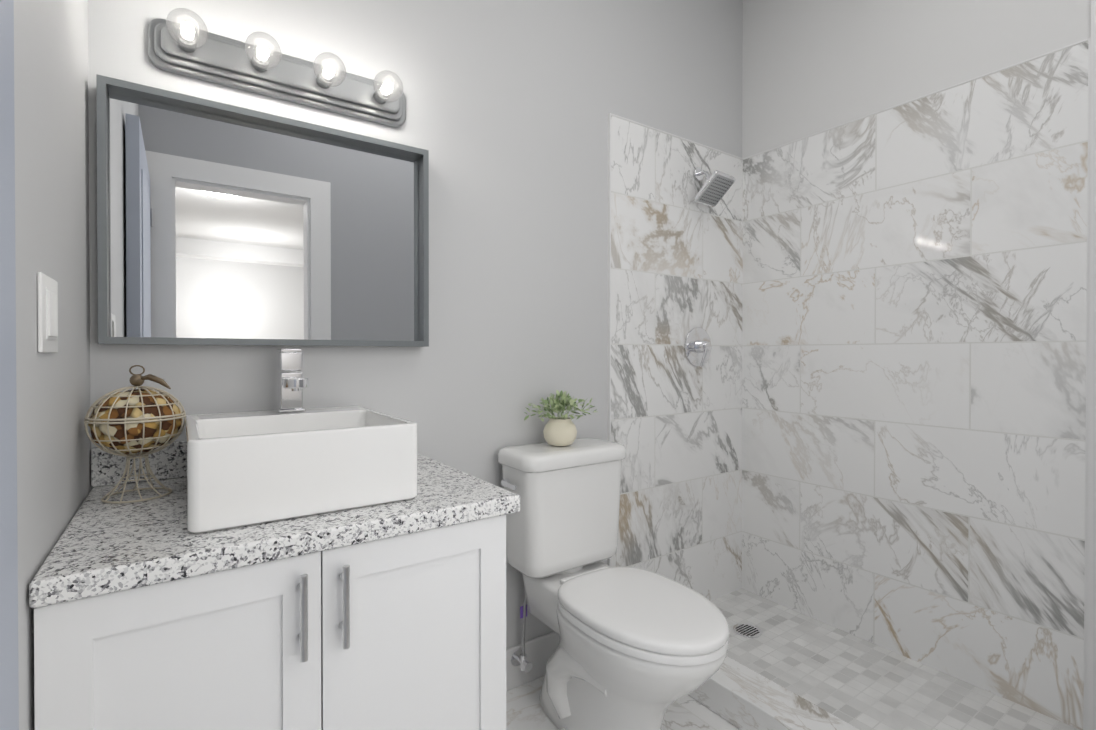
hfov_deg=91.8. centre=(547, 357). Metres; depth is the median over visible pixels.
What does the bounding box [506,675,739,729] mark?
floor
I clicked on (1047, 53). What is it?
trim
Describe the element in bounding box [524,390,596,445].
plant
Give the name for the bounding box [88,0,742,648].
wall
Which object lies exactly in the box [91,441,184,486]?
backsplash
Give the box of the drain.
[733,624,761,637]
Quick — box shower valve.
[685,327,711,366]
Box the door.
[0,0,18,729]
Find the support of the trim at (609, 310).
attached to the wall at (510, 104)
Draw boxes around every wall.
[14,0,90,729]
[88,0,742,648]
[742,0,1090,157]
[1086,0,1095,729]
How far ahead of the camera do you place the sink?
0.99 m
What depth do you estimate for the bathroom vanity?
0.91 m
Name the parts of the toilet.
lever, supply knob, tank lid, tank, bowl, seat, seat lid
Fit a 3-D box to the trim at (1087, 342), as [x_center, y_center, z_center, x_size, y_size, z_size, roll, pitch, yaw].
[1.623,0.098,1.597,0.014,2.106,0.006,0,1,-35]
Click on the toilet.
(639, 649)
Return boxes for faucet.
[276,349,308,411]
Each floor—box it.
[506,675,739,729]
[711,588,1078,729]
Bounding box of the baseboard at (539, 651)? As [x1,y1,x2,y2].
[506,631,559,690]
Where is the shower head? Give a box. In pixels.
[694,167,735,206]
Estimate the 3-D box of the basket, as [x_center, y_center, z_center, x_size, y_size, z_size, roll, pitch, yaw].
[-0.870,0.154,1.125,0.172,0.278,0.172,0,1,-35]
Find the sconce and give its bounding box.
[148,8,405,127]
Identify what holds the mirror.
attached to the wall at (510, 104)
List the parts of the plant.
pot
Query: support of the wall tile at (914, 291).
attached to the wall at (809, 67)
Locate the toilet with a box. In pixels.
[498,438,728,729]
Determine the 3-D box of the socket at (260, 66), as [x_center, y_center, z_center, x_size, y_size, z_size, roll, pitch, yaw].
[-0.729,-0.752,1.347,0.038,0.038,0.036,0,1,-35]
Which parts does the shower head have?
arm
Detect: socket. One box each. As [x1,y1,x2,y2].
[177,30,196,51]
[251,52,269,71]
[316,69,333,88]
[374,86,389,103]
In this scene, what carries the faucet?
on the sink
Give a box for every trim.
[607,113,610,565]
[611,113,742,159]
[743,38,1087,158]
[1083,37,1090,729]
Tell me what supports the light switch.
attached to the wall at (51, 117)
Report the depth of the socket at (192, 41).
1.25 m
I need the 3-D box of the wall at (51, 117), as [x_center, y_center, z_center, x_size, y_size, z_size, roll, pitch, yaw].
[-0.537,-0.290,0.370,0.120,2.900,1.960,0,1,-35]
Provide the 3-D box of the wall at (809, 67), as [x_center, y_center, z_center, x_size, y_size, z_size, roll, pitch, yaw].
[1.552,-0.301,1.815,0.120,2.900,1.960,0,1,-35]
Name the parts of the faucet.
lever, spout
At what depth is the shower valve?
2.36 m
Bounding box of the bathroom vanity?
[29,441,519,729]
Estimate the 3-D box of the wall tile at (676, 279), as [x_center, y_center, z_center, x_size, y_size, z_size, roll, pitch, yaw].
[0.596,0.095,2.341,0.857,2.100,0.012,0,1,-35]
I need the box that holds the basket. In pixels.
[83,365,185,503]
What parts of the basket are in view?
stand leg, stand leg, stand leg, stand leg, knob, stand leg, stand leg, stand leg, stand leg, stand leg, stand leg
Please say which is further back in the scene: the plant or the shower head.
the shower head
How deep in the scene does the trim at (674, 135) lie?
2.29 m
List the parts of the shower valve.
lever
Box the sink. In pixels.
[185,405,417,533]
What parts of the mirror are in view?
frame, frame, frame, frame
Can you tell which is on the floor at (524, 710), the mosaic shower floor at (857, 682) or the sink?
the mosaic shower floor at (857, 682)
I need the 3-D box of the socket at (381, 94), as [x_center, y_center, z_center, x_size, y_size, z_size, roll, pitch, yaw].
[-0.476,-0.754,1.522,0.038,0.038,0.036,0,1,-35]
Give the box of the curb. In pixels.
[688,656,859,729]
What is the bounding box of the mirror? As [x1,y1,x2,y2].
[96,74,428,346]
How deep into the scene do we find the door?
0.46 m
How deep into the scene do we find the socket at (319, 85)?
1.43 m
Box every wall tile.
[611,115,742,600]
[742,41,1087,729]
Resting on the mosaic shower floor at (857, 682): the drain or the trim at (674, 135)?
the drain
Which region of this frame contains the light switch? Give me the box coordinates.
[37,272,57,352]
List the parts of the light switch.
rocker frame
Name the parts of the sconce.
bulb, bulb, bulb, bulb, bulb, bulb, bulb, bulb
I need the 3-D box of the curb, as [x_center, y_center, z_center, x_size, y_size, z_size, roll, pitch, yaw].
[0.766,1.099,1.524,0.155,0.105,1.538,0,1,-35]
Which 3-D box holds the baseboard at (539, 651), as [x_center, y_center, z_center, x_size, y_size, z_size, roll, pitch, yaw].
[-0.082,1.079,1.876,0.787,0.140,0.016,0,1,-35]
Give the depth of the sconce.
1.38 m

